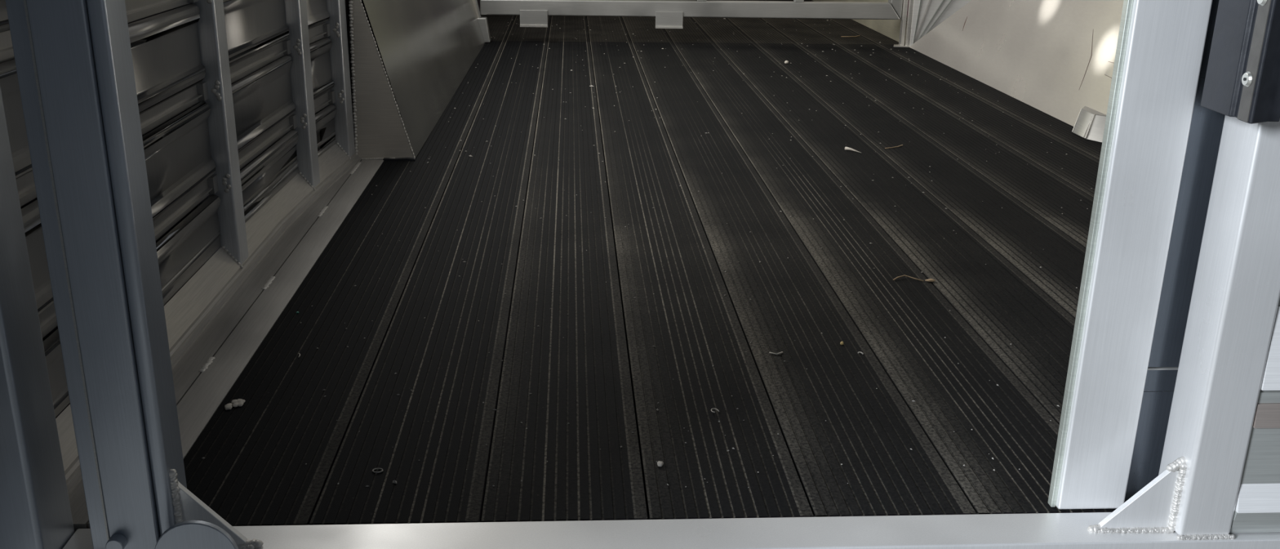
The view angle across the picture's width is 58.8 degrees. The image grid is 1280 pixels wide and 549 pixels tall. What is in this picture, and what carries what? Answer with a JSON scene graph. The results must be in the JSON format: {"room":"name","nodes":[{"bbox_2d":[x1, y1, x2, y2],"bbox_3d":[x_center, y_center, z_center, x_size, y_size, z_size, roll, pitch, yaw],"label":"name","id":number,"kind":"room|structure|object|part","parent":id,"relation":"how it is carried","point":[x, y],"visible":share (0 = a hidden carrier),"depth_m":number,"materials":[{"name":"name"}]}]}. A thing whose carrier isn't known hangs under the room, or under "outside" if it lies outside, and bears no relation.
{"room":"livestock trailer interior","nodes":[
{"label":"livestock trailer interior","id":0,"kind":"room"},
{"bbox_2d":[0,0,355,417],"bbox_3d":[-0.709,-1.289,3.168,0.101,1.500,5.500,0,19,-3],"label":"wall","id":1,"kind":"structure","parent":0,"point":[237,99],"depth_m":1.64,"materials":[{"name":"metal"}]},
{"bbox_2d":[0,85,74,548],"bbox_3d":[-0.535,-0.441,0.782,0.055,1.550,0.065,0,19,-3],"label":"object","id":2,"kind":"object","parent":1,"relation":"attached to","point":[35,509],"visible":1,"depth_m":0.96,"materials":[{"name":"metal"}]},
{"bbox_2d":[55,142,361,494],"bbox_3d":[-0.606,-0.026,1.744,0.058,0.058,1.481,0,19,-2],"label":"lower wall panel","id":3,"kind":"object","parent":1,"relation":"attached to","point":[198,301],"depth_m":1.65,"materials":[{"name":"metal"}]},
{"bbox_3d":[-0.619,-0.721,1.492,0.056,1.484,0.047,0,19,-3],"label":"post","id":4,"kind":"part","parent":1,"relation":"part of","materials":[{"name":"metal"}]},
{"bbox_3d":[-0.632,-0.870,1.927,0.058,1.484,0.047,0,19,-3],"label":"post","id":5,"kind":"part","parent":1,"relation":"part of","materials":[{"name":"metal"}]},
{"bbox_3d":[-0.626,-0.954,2.171,0.059,1.484,0.047,0,19,-3],"label":"post","id":6,"kind":"part","parent":1,"relation":"part of","materials":[{"name":"metal"}]},
{"bbox_2d":[183,0,1125,524],"bbox_3d":[0.228,-0.618,3.586,1.694,0.009,5.254,0,19,-3],"label":"floor","id":7,"kind":"structure","parent":0,"point":[596,379],"depth_m":1.65,"materials":[{"name":"rubber"}]},
{"bbox_2d":[224,398,245,409],"bbox_3d":[-0.464,0.148,1.299,0.020,0.004,0.028,0,19,-3],"label":"scrap","id":8,"kind":"object","parent":7,"relation":"on","point":[239,402],"visible":1,"depth_m":1.30,"materials":[{"name":"grey wood"}]},
{"bbox_2d":[372,467,382,472],"bbox_3d":[-0.268,0.200,1.159,0.011,0.001,0.009,0,19,-3],"label":"ring","id":9,"kind":"object","parent":7,"relation":"on","point":[375,468],"visible":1,"depth_m":1.16,"materials":[{"name":"grey metal"}]},
{"bbox_2d":[471,0,490,42],"bbox_3d":[-0.649,-1.108,4.184,0.180,0.500,0.065,0,19,-3],"label":"post","id":10,"kind":"object","parent":7,"relation":"on","point":[483,23],"visible":0.33,"depth_m":4.23,"materials":[{"name":"metal"}]},
{"bbox_2d":[201,17,1092,487],"bbox_3d":[0.241,-0.534,3.319,1.655,0.005,4.587,0,19,-3],"label":"floor grit","id":11,"kind":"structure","parent":7,"relation":"on","point":[393,481],"depth_m":1.83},
{"bbox_2d":[657,460,663,466],"bbox_3d":[0.021,0.197,1.181,0.007,0.004,0.010,0,19,-3],"label":"chip","id":12,"kind":"object","parent":7,"relation":"on","point":[660,463],"visible":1,"depth_m":1.18,"materials":[{"name":"grey stone"}]},
{"bbox_2d":[768,351,782,355],"bbox_3d":[0.176,0.102,1.467,0.018,0.003,0.010,0,19,-3],"label":"cheese shaving","id":13,"kind":"object","parent":7,"relation":"on","point":[781,352],"visible":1,"depth_m":1.47,"materials":[{"name":"food"}]},
{"bbox_2d":[840,35,859,37],"bbox_3d":[0.867,-0.969,4.619,0.097,0.007,0.036,-9,22,-28],"label":"straw","id":14,"kind":"object","parent":7,"relation":"on","point":[858,35],"visible":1,"depth_m":4.60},
{"bbox_2d":[844,146,861,152],"bbox_3d":[0.491,-0.285,2.605,0.008,0.008,0.047,-16,25,-40],"label":"wood splinter","id":15,"kind":"object","parent":7,"relation":"on","point":[846,148],"visible":1,"depth_m":2.61,"materials":[{"name":"beige wood"}]},
{"bbox_2d":[893,0,913,47],"bbox_3d":[1.012,-1.326,4.210,0.072,0.949,0.057,0,19,-3],"label":"gate post","id":16,"kind":"object","parent":7,"relation":"on","point":[908,5],"visible":1,"depth_m":4.33,"materials":[{"name":"metal"}]},
{"bbox_2d":[480,0,902,28],"bbox_3d":[0.207,-1.385,4.175,1.602,0.940,0.063,0,19,-3],"label":"rail","id":17,"kind":"object","parent":16,"relation":"attached to","point":[668,14],"visible":1,"depth_m":4.29,"materials":[{"name":"metal"}]},
{"bbox_3d":[0.198,-1.008,4.310,1.599,0.062,0.050,0,19,-3],"label":"rail","id":18,"kind":"part","parent":17,"relation":"part of","materials":[{"name":"metal"}]},
{"bbox_2d":[909,0,971,45],"bbox_3d":[1.194,-1.159,4.268,0.311,0.596,0.017,0,19,-3],"label":"brace","id":19,"kind":"object","parent":16,"relation":"attached to","point":[927,15],"visible":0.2,"depth_m":4.32,"materials":[{"name":"metal"}]},
{"bbox_3d":[1.060,-1.072,4.285,0.044,0.416,0.003,0,19,-3],"label":"plate","id":20,"kind":"part","parent":19,"relation":"part of","materials":[{"name":"metal"}]},
{"bbox_3d":[1.104,-1.073,4.291,0.111,0.416,0.003,0,19,-3],"label":"plate","id":21,"kind":"part","parent":19,"relation":"part of","materials":[{"name":"metal"}]},
{"bbox_3d":[1.167,-1.074,4.295,0.230,0.416,0.003,0,19,-3],"label":"plate","id":22,"kind":"part","parent":19,"relation":"part of","materials":[{"name":"metal"}]},
{"bbox_3d":[1.199,-1.074,4.297,0.283,0.416,0.003,0,19,-3],"label":"plate","id":23,"kind":"part","parent":19,"relation":"part of","materials":[{"name":"metal"}]},
{"bbox_2d":[893,275,923,280],"bbox_3d":[0.414,0.005,1.757,0.047,0.005,0.017,2,19,1],"label":"straw","id":24,"kind":"object","parent":7,"relation":"on","point":[901,275],"visible":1,"depth_m":1.76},
{"bbox_2d":[924,278,935,281],"bbox_3d":[0.447,0.009,1.749,0.017,0.004,0.008,0,19,-3],"label":"flake","id":25,"kind":"object","parent":7,"relation":"on","point":[929,279],"visible":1,"depth_m":1.75,"materials":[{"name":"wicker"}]},
{"bbox_2d":[1071,106,1106,142],"bbox_3d":[1.113,-0.371,2.805,0.055,0.058,0.201,0,19,-3],"label":"block","id":26,"kind":"object","parent":7,"relation":"on","point":[1090,123],"visible":0.85,"depth_m":2.79,"materials":[{"name":"metal"}]},
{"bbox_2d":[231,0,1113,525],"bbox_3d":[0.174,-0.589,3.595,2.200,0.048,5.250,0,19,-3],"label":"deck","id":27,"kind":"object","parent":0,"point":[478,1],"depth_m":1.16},
{"bbox_2d":[68,159,383,532],"bbox_3d":[-0.552,-0.003,1.753,0.086,0.015,1.476,0,19,-3],"label":"ledge","id":28,"kind":"object","parent":27,"relation":"on","point":[203,376],"visible":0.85,"depth_m":1.57,"materials":[{"name":"metal"}]},
{"bbox_2d":[347,0,484,160],"bbox_3d":[-0.622,-0.769,3.319,0.198,0.425,2.002,0,19,-3],"label":"wheel well","id":29,"kind":"object","parent":27,"relation":"on","point":[409,58],"visible":1,"depth_m":2.58,"materials":[{"name":"metal"}]},
{"bbox_3d":[-0.547,-0.447,2.389,0.127,0.422,0.004,0,19,-3],"label":"plate","id":30,"kind":"part","parent":29,"relation":"part of","materials":[{"name":"metal"}]},
{"bbox_2d":[909,0,1124,126],"bbox_3d":[1.240,-0.676,3.141,0.275,0.422,2.425,0,19,-3],"label":"wall panel","id":31,"kind":"object","parent":27,"relation":"on","point":[1056,58],"visible":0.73,"depth_m":3.23,"materials":[{"name":"metal"}]},
{"bbox_3d":[1.167,-0.504,2.805,0.012,0.035,0.074,0,19,-3],"label":"patch plate","id":32,"kind":"part","parent":31,"relation":"part of","materials":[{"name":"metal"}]},
{"bbox_2d":[1230,298,1279,532],"bbox_3d":[1.054,-0.470,0.869,0.972,1.498,0.036,0,19,-3],"label":"wall","id":33,"kind":"structure","parent":0,"point":[1257,508],"depth_m":1.05,"materials":[{"name":"metal"}]},
{"bbox_2d":[5,0,1279,548],"bbox_3d":[0.516,-0.441,0.843,2.047,1.554,0.079,0,19,-3],"label":"door frame","id":34,"kind":"structure","parent":33,"relation":"attached to","point":[73,58],"depth_m":0.98,"materials":[{"name":"metal"}]},
{"bbox_3d":[0.503,0.266,1.095,2.049,0.055,0.055,0,19,-3],"label":"sill","id":35,"kind":"part","parent":34,"relation":"part of","materials":[{"name":"metal"}]},
{"bbox_2d":[1048,0,1225,509],"bbox_3d":[0.512,-0.482,0.879,0.193,1.500,0.020,0,19,-3],"label":"door post","id":36,"kind":"object","parent":33,"relation":"attached to","point":[1160,146],"visible":0.73,"depth_m":1.03,"materials":[{"name":"metal"}]},
{"bbox_2d":[1200,0,1279,124],"bbox_3d":[0.496,-0.236,0.902,0.034,0.220,0.077,0,19,-3],"label":"housing","id":37,"kind":"object","parent":33,"relation":"attached to","point":[1242,77],"visible":1,"depth_m":0.91,"materials":[{"name":"metal"}]},
{"bbox_3d":[1.375,-1.336,3.412,0.020,1.500,5.250,0,19,-3],"label":"wall","id":38,"kind":"structure","parent":0,"visible":0},
{"bbox_2d":[812,0,901,41],"bbox_3d":[1.124,-1.883,5.009,0.275,1.489,1.830,0,19,-3],"label":"lining","id":39,"kind":"object","parent":38,"relation":"attached to","point":[891,28],"visible":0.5,"depth_m":4.72,"materials":[{"name":"grey metal"}]}
]}

